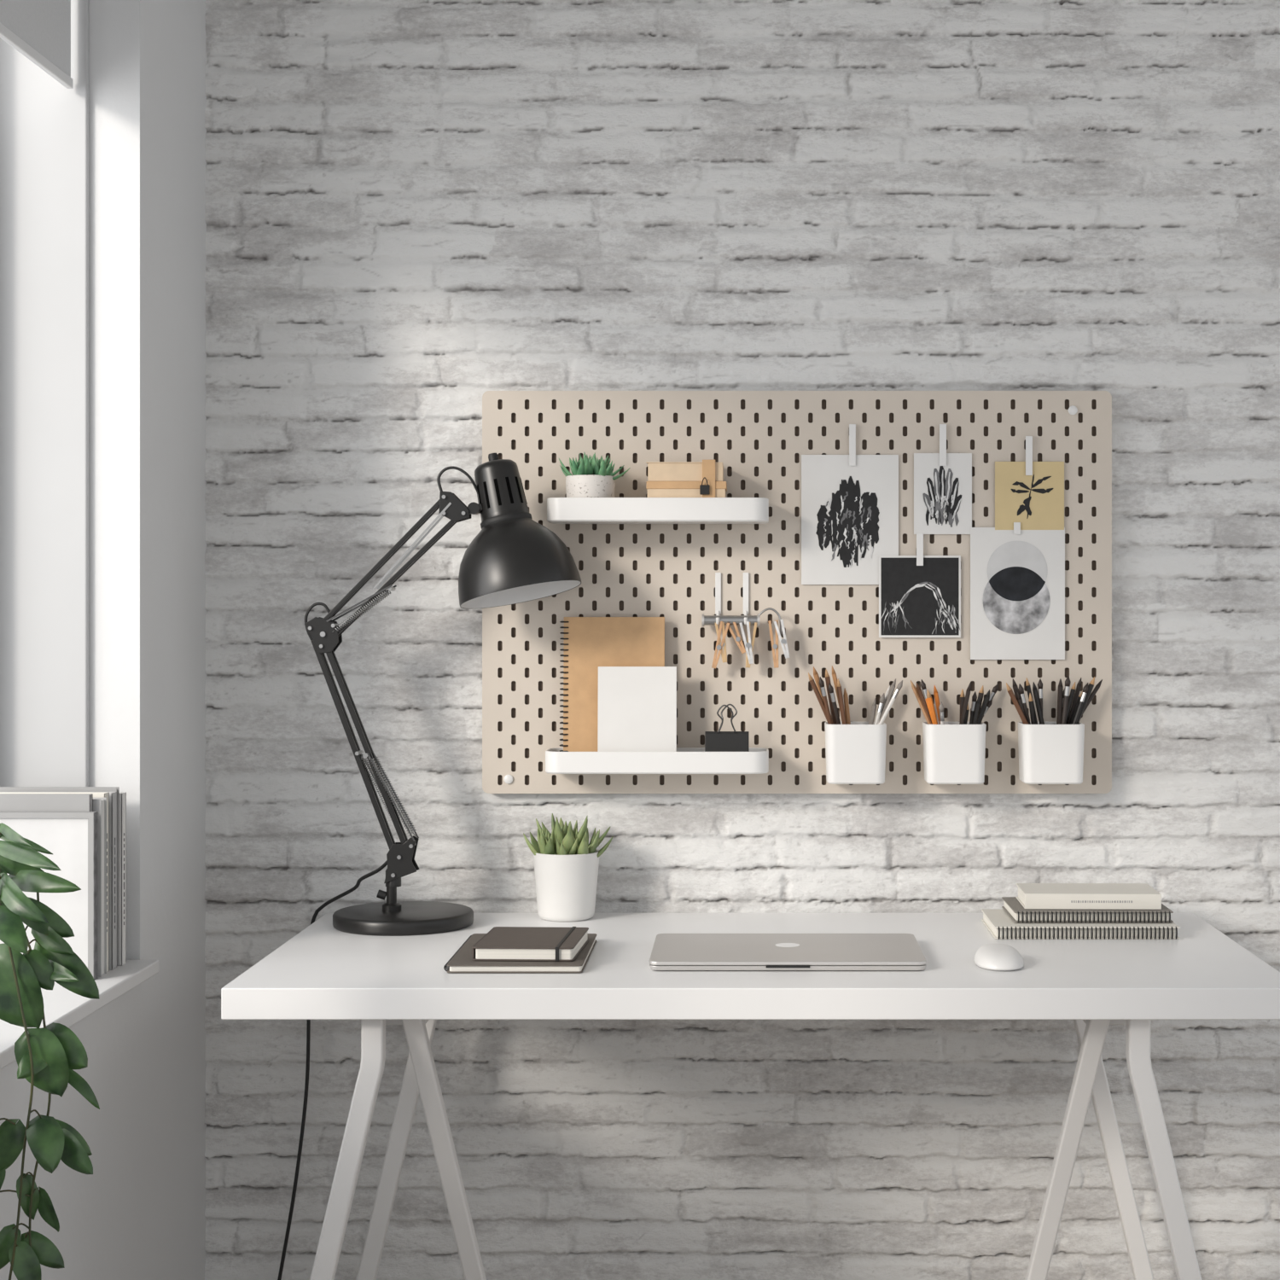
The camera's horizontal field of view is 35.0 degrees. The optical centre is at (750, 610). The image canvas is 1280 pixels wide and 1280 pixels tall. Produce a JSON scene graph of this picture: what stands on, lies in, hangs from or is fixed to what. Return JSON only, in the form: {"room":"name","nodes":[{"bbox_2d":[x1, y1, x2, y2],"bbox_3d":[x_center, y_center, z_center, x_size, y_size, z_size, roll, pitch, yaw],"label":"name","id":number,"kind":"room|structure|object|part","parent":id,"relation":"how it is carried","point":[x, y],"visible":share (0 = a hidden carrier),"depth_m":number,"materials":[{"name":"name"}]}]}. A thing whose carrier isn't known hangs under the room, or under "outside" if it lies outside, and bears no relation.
{"room":"home office","nodes":[
{"label":"home office","id":0,"kind":"room"},
{"bbox_2d":[0,0,207,1279],"bbox_3d":[-1.100,-0.076,1.360,0.300,2.700,4.460,0,0,0],"label":"wall","id":1,"kind":"structure","parent":0,"point":[140,1213],"depth_m":3.20,"materials":[{"name":"white paint"}]},
{"bbox_2d":[0,0,89,786],"bbox_3d":[-1.099,-0.372,3.138,0.142,1.828,0.013,0,0,0],"label":"window","id":2,"kind":"structure","parent":1,"relation":"in","point":[44,124],"depth_m":3.13,"materials":[{"name":"white"}]},
{"bbox_2d":[0,0,73,88],"bbox_3d":[-1.055,-1.041,2.035,0.044,0.474,2.180,0,0,0],"label":"roller blind","id":3,"kind":"object","parent":2,"relation":"attached to","point":[39,30],"visible":1,"depth_m":3.00,"materials":[{"name":"fabric"}]},
{"bbox_2d":[0,960,158,1069],"bbox_3d":[-1.046,0.552,2.018,0.258,0.021,2.235,0,0,0],"label":"windowsill","id":4,"kind":"structure","parent":1,"relation":"attached to","point":[63,1006],"depth_m":2.82,"materials":[{"name":"white paint"}]},
{"bbox_2d":[0,811,97,979],"bbox_3d":[-1.062,0.419,2.966,0.201,0.245,0.016,0,0,0],"label":"picture frame","id":5,"kind":"object","parent":4,"relation":"on","point":[71,837],"visible":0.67,"depth_m":2.96,"materials":[{"name":"grey paper"}]},
{"bbox_3d":[-0.962,0.419,2.966,0.001,0.245,0.016,0,0,0],"label":"frame","id":6,"kind":"part","parent":5,"relation":"part of","materials":[{"name":"grey"}]},
{"bbox_2d":[0,822,99,1279],"bbox_3d":[-0.939,0.532,2.354,0.342,0.558,0.144,0,0,-14],"label":"pothos","id":7,"kind":"object","parent":4,"relation":"on","point":[46,1056],"visible":1,"depth_m":2.39,"materials":[{"name":"green plant"}]},
{"bbox_2d":[0,786,126,976],"bbox_3d":[-1.060,0.405,3.038,0.204,0.272,0.125,0,0,0],"label":"picture frames","id":8,"kind":"object","parent":4,"relation":"on","point":[109,803],"visible":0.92,"depth_m":3.03,"materials":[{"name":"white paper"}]},
{"bbox_2d":[565,474,615,497],"bbox_3d":[-0.273,-0.191,3.440,0.084,0.074,0.084,0,0,0],"label":"plant pot","id":9,"kind":"object","parent":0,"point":[577,485],"depth_m":3.40,"materials":[{"name":"ceramic"}]},
{"bbox_2d":[559,616,664,751],"bbox_3d":[-0.238,0.140,3.467,0.180,0.257,0.030,0,0,0],"label":"spiral notebook","id":10,"kind":"object","parent":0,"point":[590,643],"visible":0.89,"depth_m":3.47,"materials":[{"name":"cardboard"}]},
{"bbox_2d":[597,666,676,751],"bbox_3d":[-0.193,0.183,3.435,0.134,0.174,0.017,0,0,0],"label":"card","id":11,"kind":"object","parent":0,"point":[637,705],"visible":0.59,"depth_m":3.43,"materials":[{"name":"white paper"}]},
{"bbox_2d":[204,0,1279,1279],"bbox_3d":[0.575,-0.078,3.525,3.051,2.703,0.022,0,0,0],"label":"wall","id":12,"kind":"structure","parent":0,"point":[416,210],"depth_m":3.52,"materials":[{"name":"brick"}]},
{"bbox_2d":[482,390,1111,793],"bbox_3d":[0.080,-0.031,3.509,1.088,0.696,0.038,0,0,0],"label":"pegboard","id":13,"kind":"object","parent":12,"relation":"attached to","point":[760,439],"visible":0.74,"depth_m":3.49,"materials":[{"name":"beige wood"}]},
{"bbox_2d":[545,747,768,773],"bbox_3d":[-0.159,0.256,3.442,0.378,0.037,0.104,0,0,0],"label":"shelf","id":14,"kind":"object","parent":13,"relation":"attached to","point":[686,760],"depth_m":3.39,"materials":[{"name":"white metal"}]},
{"bbox_2d":[704,704,749,751],"bbox_3d":[-0.041,0.214,3.425,0.074,0.110,0.040,0,0,0],"label":"binder clip","id":15,"kind":"object","parent":14,"relation":"on","point":[718,741],"visible":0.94,"depth_m":3.42,"materials":[{"name":"black metal"}]},
{"bbox_3d":[-0.041,0.184,3.415,0.033,0.049,0.015,0,0,0],"label":"wire handle","id":16,"kind":"part","parent":15,"relation":"part of","materials":[{"name":"black metal"}]},
{"bbox_3d":[-0.040,0.184,3.435,0.034,0.049,0.015,0,0,0],"label":"wire handle","id":17,"kind":"part","parent":15,"relation":"part of","materials":[{"name":"metal"}]},
{"bbox_2d":[546,497,768,523],"bbox_3d":[-0.157,-0.169,3.442,0.375,0.040,0.104,0,0,0],"label":"shelf","id":18,"kind":"object","parent":13,"relation":"attached to","point":[560,510],"depth_m":3.39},
{"bbox_2d":[558,452,630,497],"bbox_3d":[-0.273,-0.211,3.438,0.110,0.114,0.094,0,0,39],"label":"succulent","id":19,"kind":"object","parent":18,"relation":"on","point":[594,477],"visible":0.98,"depth_m":3.41,"materials":[{"name":"ceramic"}]},
{"bbox_2d":[645,459,727,497],"bbox_3d":[-0.109,-0.203,3.440,0.135,0.099,0.086,0,0,0],"label":"gift box","id":20,"kind":"object","parent":18,"relation":"on","point":[665,479],"visible":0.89,"depth_m":3.40,"materials":[{"name":"cardboard"}]},
{"bbox_2d":[699,477,709,494],"bbox_3d":[-0.077,-0.208,3.392,0.016,0.029,0.006,0,0,0],"label":"clip","id":21,"kind":"object","parent":20,"relation":"attached to","point":[704,489],"visible":1,"depth_m":3.39,"materials":[{"name":"black metal"}]},
{"bbox_2d":[701,572,790,669],"bbox_3d":[-0.009,0.018,3.473,0.150,0.165,0.041,0,0,0],"label":"hook rack","id":22,"kind":"object","parent":13,"relation":"attached to","point":[721,620],"visible":1,"depth_m":3.46,"materials":[{"name":"white plastic"}]},
{"bbox_3d":[-0.082,0.018,3.468,0.004,0.022,0.022,0,0,0],"label":"rail","id":23,"kind":"part","parent":22,"relation":"part of","materials":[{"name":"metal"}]},
{"bbox_3d":[-0.057,0.013,3.473,0.006,0.026,0.040,0,0,0],"label":"hook arm","id":24,"kind":"part","parent":22,"relation":"part of","materials":[{"name":"white plastic"}]},
{"bbox_3d":[-0.034,0.018,3.468,0.095,0.017,0.017,0,0,0],"label":"rail","id":25,"kind":"part","parent":22,"relation":"part of","materials":[{"name":"metal"}]},
{"bbox_3d":[-0.009,0.013,3.473,0.006,0.026,0.040,0,0,0],"label":"hook arm","id":26,"kind":"part","parent":22,"relation":"part of","materials":[{"name":"white plastic"}]},
{"bbox_3d":[0.013,0.018,3.468,0.004,0.022,0.022,0,0,0],"label":"rail","id":27,"kind":"part","parent":22,"relation":"part of","materials":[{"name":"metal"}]},
{"bbox_2d":[801,424,898,584],"bbox_3d":[0.171,-0.183,3.493,0.168,0.277,0.011,0,0,0],"label":"art print","id":28,"kind":"object","parent":13,"relation":"attached to","point":[850,503],"visible":1,"depth_m":3.49,"materials":[{"name":"white paper"}]},
{"bbox_2d":[815,476,879,567],"bbox_3d":[0.167,-0.152,3.490,0.110,0.160,0.001,0,0,0],"label":"art","id":29,"kind":"object","parent":28,"relation":"attached to","point":[847,508],"depth_m":3.49,"materials":[{"name":"black"}]},
{"bbox_2d":[808,665,902,784],"bbox_3d":[0.177,0.194,3.449,0.162,0.199,0.088,0,0,0],"label":"pencil cup","id":30,"kind":"object","parent":13,"relation":"attached to","point":[855,752],"visible":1,"depth_m":3.41,"materials":[{"name":"white plastic"}]},
{"bbox_3d":[0.141,0.216,3.445,0.049,0.144,0.007,0,0,-39],"label":"brush handle","id":31,"kind":"part","parent":30,"relation":"part of","materials":[{"name":"brown wood"}]},
{"bbox_3d":[0.156,0.221,3.446,0.007,0.134,0.052,0,0,42],"label":"brush handle","id":32,"kind":"part","parent":30,"relation":"part of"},
{"bbox_3d":[0.206,0.231,3.463,0.035,0.114,0.007,0,0,-4],"label":"brush handle","id":33,"kind":"part","parent":30,"relation":"part of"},
{"bbox_3d":[0.208,0.218,3.438,0.075,0.141,0.006,0,0,6],"label":"brush handle","id":34,"kind":"part","parent":30,"relation":"part of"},
{"bbox_2d":[878,533,960,637],"bbox_3d":[0.291,-0.043,3.491,0.141,0.180,0.013,0,0,0],"label":"art print","id":35,"kind":"object","parent":13,"relation":"attached to","point":[920,595],"visible":1,"depth_m":3.49,"materials":[{"name":"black paper"}]},
{"bbox_2d":[913,424,971,534],"bbox_3d":[0.332,-0.226,3.493,0.100,0.190,0.011,0,0,0],"label":"art print","id":36,"kind":"object","parent":13,"relation":"attached to","point":[942,480],"visible":1,"depth_m":3.49,"materials":[{"name":"white paper"}]},
{"bbox_2d":[922,465,962,527],"bbox_3d":[0.331,-0.196,3.490,0.068,0.106,0.001,0,0,0],"label":"art","id":37,"kind":"object","parent":36,"relation":"attached to","point":[942,485],"depth_m":3.49,"materials":[{"name":"black"}]},
{"bbox_2d":[910,679,998,784],"bbox_3d":[0.350,0.206,3.449,0.152,0.175,0.088,0,0,0],"label":"pencil cup","id":38,"kind":"object","parent":13,"relation":"attached to","point":[954,753],"visible":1,"depth_m":3.41,"materials":[{"name":"white plastic"}]},
{"bbox_3d":[0.320,0.219,3.453,0.045,0.138,0.007,0,0,7],"label":"brush handle","id":39,"kind":"part","parent":38,"relation":"part of","materials":[{"name":"orange wood"}]},
{"bbox_3d":[0.372,0.230,3.453,0.021,0.116,0.007,0,0,14],"label":"brush handle","id":40,"kind":"part","parent":38,"relation":"part of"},
{"bbox_2d":[970,522,1064,659],"bbox_3d":[0.460,-0.033,3.492,0.164,0.237,0.012,0,0,0],"label":"art print","id":41,"kind":"object","parent":13,"relation":"attached to","point":[1017,576],"visible":1,"depth_m":3.49,"materials":[{"name":"white paper"}]},
{"bbox_2d":[994,436,1064,529],"bbox_3d":[0.481,-0.219,3.492,0.119,0.162,0.012,0,0,0],"label":"art print","id":42,"kind":"object","parent":13,"relation":"attached to","point":[1030,493],"visible":1,"depth_m":3.49,"materials":[{"name":"yellow paper"}]},
{"bbox_2d":[1010,474,1053,518],"bbox_3d":[0.485,-0.196,3.489,0.074,0.077,0.001,0,0,0],"label":"art","id":43,"kind":"object","parent":42,"relation":"attached to","point":[1031,495],"depth_m":3.49,"materials":[{"name":"black"}]},
{"bbox_2d":[1006,675,1102,784],"bbox_3d":[0.519,0.203,3.449,0.171,0.181,0.088,0,0,0],"label":"pencil cup","id":44,"kind":"object","parent":13,"relation":"attached to","point":[1050,753],"visible":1,"depth_m":3.41,"materials":[{"name":"white plastic"}]},
{"bbox_3d":[0.481,0.222,3.452,0.045,0.132,0.007,0,0,-35],"label":"brush handle","id":45,"kind":"part","parent":44,"relation":"part of","materials":[{"name":"black wood"}]},
{"bbox_3d":[0.497,0.219,3.459,0.007,0.137,0.010,0,0,-23],"label":"brush handle","id":46,"kind":"part","parent":44,"relation":"part of","materials":[{"name":"black wood"}]},
{"bbox_3d":[0.531,0.216,3.446,0.021,0.142,0.010,0,0,0],"label":"brush handle","id":47,"kind":"part","parent":44,"relation":"part of","materials":[{"name":"black wood"}]},
{"bbox_3d":[0.542,0.221,3.447,0.052,0.133,0.007,0,0,-7],"label":"brush handle","id":48,"kind":"part","parent":44,"relation":"part of","materials":[{"name":"black wood"}]},
{"bbox_3d":[0.425,1.299,1.360,3.350,0.050,4.460,0,0,0],"label":"floor","id":49,"kind":"structure","parent":0,"visible":0},
{"bbox_2d":[221,913,1279,1279],"bbox_3d":[0.016,0.899,3.150,1.500,0.750,0.700,0,0,0],"label":"desk","id":50,"kind":"object","parent":49,"relation":"on","point":[323,972],"visible":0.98,"depth_m":2.87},
{"bbox_3d":[-0.607,0.921,2.850,0.180,0.705,0.028,0,0,0],"label":"leg","id":51,"kind":"part","parent":50,"relation":"part of","materials":[{"name":"white metal"}]},
{"bbox_3d":[-0.607,0.921,3.400,0.180,0.705,0.028,0,0,0],"label":"leg","id":52,"kind":"part","parent":50,"relation":"part of","materials":[{"name":"white metal"}]},
{"bbox_3d":[-0.508,0.583,3.170,0.080,0.030,0.520,0,0,0],"label":"rail","id":53,"kind":"part","parent":50,"relation":"part of","materials":[{"name":"white metal"}]},
{"bbox_2d":[304,453,581,936],"bbox_3d":[-0.515,0.130,3.363,0.466,0.787,0.237,0,0,0],"label":"desk lamp","id":54,"kind":"object","parent":50,"relation":"on","point":[514,558],"visible":1,"depth_m":3.34,"materials":[{"name":"black lacquer"},{"name":"steel"}]},
{"bbox_2d":[277,910,318,1279],"bbox_3d":[-0.805,0.899,3.469,0.119,0.762,0.036,0,0,-26],"label":"power cable","id":55,"kind":"object","parent":54,"relation":"attached to","point":[308,1021],"visible":0.68,"depth_m":3.48,"materials":[{"name":"black rubber"}]},
{"bbox_3d":[-0.647,-0.011,3.339,0.109,0.062,0.002,0,0,0],"label":"arm rod","id":56,"kind":"part","parent":54,"relation":"part of","materials":[{"name":"silver metal"}]},
{"bbox_3d":[-0.647,-0.011,3.381,0.109,0.062,0.002,0,0,0],"label":"arm rod","id":57,"kind":"part","parent":54,"relation":"part of","materials":[{"name":"silver metal"}]},
{"bbox_3d":[-0.613,0.473,3.360,0.017,0.018,0.014,0,0,0],"label":"stem knob","id":58,"kind":"part","parent":54,"relation":"part of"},
{"bbox_3d":[-0.594,0.309,3.339,0.078,0.146,0.002,0,0,0],"label":"arm rod","id":59,"kind":"part","parent":54,"relation":"part of","materials":[{"name":"metal"}]},
{"bbox_3d":[-0.597,0.478,3.360,0.017,0.043,0.017,0,0,0],"label":"stem","id":60,"kind":"part","parent":54,"relation":"part of","materials":[{"name":"black metal"}]},
{"bbox_3d":[-0.594,0.309,3.381,0.078,0.146,0.002,0,0,0],"label":"arm rod","id":61,"kind":"part","parent":54,"relation":"part of","materials":[{"name":"black metal"}]},
{"bbox_3d":[-0.560,-0.106,3.376,0.130,0.144,0.002,0,0,0],"label":"arm rod","id":62,"kind":"part","parent":54,"relation":"part of","materials":[{"name":"metal"}]},
{"bbox_3d":[-0.560,-0.106,3.344,0.130,0.144,0.002,0,0,0],"label":"arm rod","id":63,"kind":"part","parent":54,"relation":"part of","materials":[{"name":"metal"}]},
{"bbox_3d":[-0.430,-0.253,3.383,0.019,0.022,0.018,0,0,0],"label":"knob","id":64,"kind":"part","parent":54,"relation":"part of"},
{"bbox_3d":[-0.384,-0.127,3.360,0.204,0.250,0.204,0,0,0],"label":"lamp shade","id":65,"kind":"part","parent":54,"relation":"part of","materials":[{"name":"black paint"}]},
{"bbox_2d":[443,933,596,972],"bbox_3d":[-0.344,0.517,3.054,0.201,0.012,0.283,0,0,0],"label":"notebook","id":66,"kind":"object","parent":50,"relation":"on","point":[461,962],"visible":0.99,"depth_m":2.92,"materials":[{"name":"grey paper"}]},
{"bbox_2d":[471,926,588,961],"bbox_3d":[-0.328,0.500,3.035,0.156,0.021,0.196,0,0,0],"label":"books","id":67,"kind":"object","parent":66,"relation":"on","point":[500,943],"visible":1,"depth_m":2.97,"materials":[{"name":"black paper"}]},
{"bbox_2d":[523,813,613,921],"bbox_3d":[-0.314,0.435,3.433,0.137,0.178,0.119,0,0,34],"label":"potted succulent","id":68,"kind":"object","parent":50,"relation":"on","point":[566,865],"visible":1,"depth_m":3.39,"materials":[{"name":"white ceramic"}]},
{"bbox_2d":[533,849,599,921],"bbox_3d":[-0.314,0.466,3.435,0.114,0.114,0.114,0,0,0],"label":"pot","id":69,"kind":"object","parent":68,"relation":"attached to","point":[566,880],"depth_m":3.39,"materials":[{"name":"white ceramic"}]},
{"bbox_2d":[648,933,926,970],"bbox_3d":[0.054,0.516,3.052,0.404,0.016,0.256,0,0,0],"label":"laptop","id":70,"kind":"object","parent":50,"relation":"on","point":[670,951],"visible":1,"depth_m":3.00,"materials":[{"name":"metal"}]},
{"bbox_2d":[974,943,1023,971],"bbox_3d":[0.366,0.510,2.985,0.071,0.027,0.120,0,0,0],"label":"computer mouse","id":71,"kind":"object","parent":50,"relation":"on","point":[1003,957],"visible":1,"depth_m":2.95,"materials":[{"name":"white plastic"}]},
{"bbox_2d":[981,908,1180,939],"bbox_3d":[0.535,0.513,3.307,0.294,0.021,0.197,0,0,0],"label":"spiral notebook","id":72,"kind":"object","parent":50,"relation":"on","point":[1001,926],"visible":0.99,"depth_m":3.22,"materials":[{"name":"grey paper"}]},
{"bbox_2d":[1001,896,1173,923],"bbox_3d":[0.551,0.493,3.330,0.255,0.019,0.170,0,0,0],"label":"notebook","id":73,"kind":"object","parent":72,"relation":"on","point":[1012,906],"visible":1,"depth_m":3.25,"materials":[{"name":"black paper"}]},
{"bbox_2d":[1015,883,1161,909],"bbox_3d":[0.554,0.471,3.331,0.222,0.025,0.132,0,0,0],"label":"hardcover book","id":74,"kind":"object","parent":73,"relation":"on","point":[1042,896],"visible":1,"depth_m":3.27,"materials":[{"name":"white paper"}]},
{"bbox_3d":[0.522,0.583,3.170,0.080,0.030,0.520,0,0,0],"label":"rail","id":75,"kind":"part","parent":50,"relation":"part of","materials":[{"name":"white metal"}]},
{"bbox_3d":[0.621,0.921,3.400,0.180,0.705,0.028,0,0,0],"label":"leg","id":76,"kind":"part","parent":50,"relation":"part of","materials":[{"name":"white metal"}]},
{"bbox_3d":[0.621,0.921,2.850,0.180,0.705,0.028,0,0,0],"label":"leg","id":77,"kind":"part","parent":50,"relation":"part of","materials":[{"name":"white metal"}]}
]}

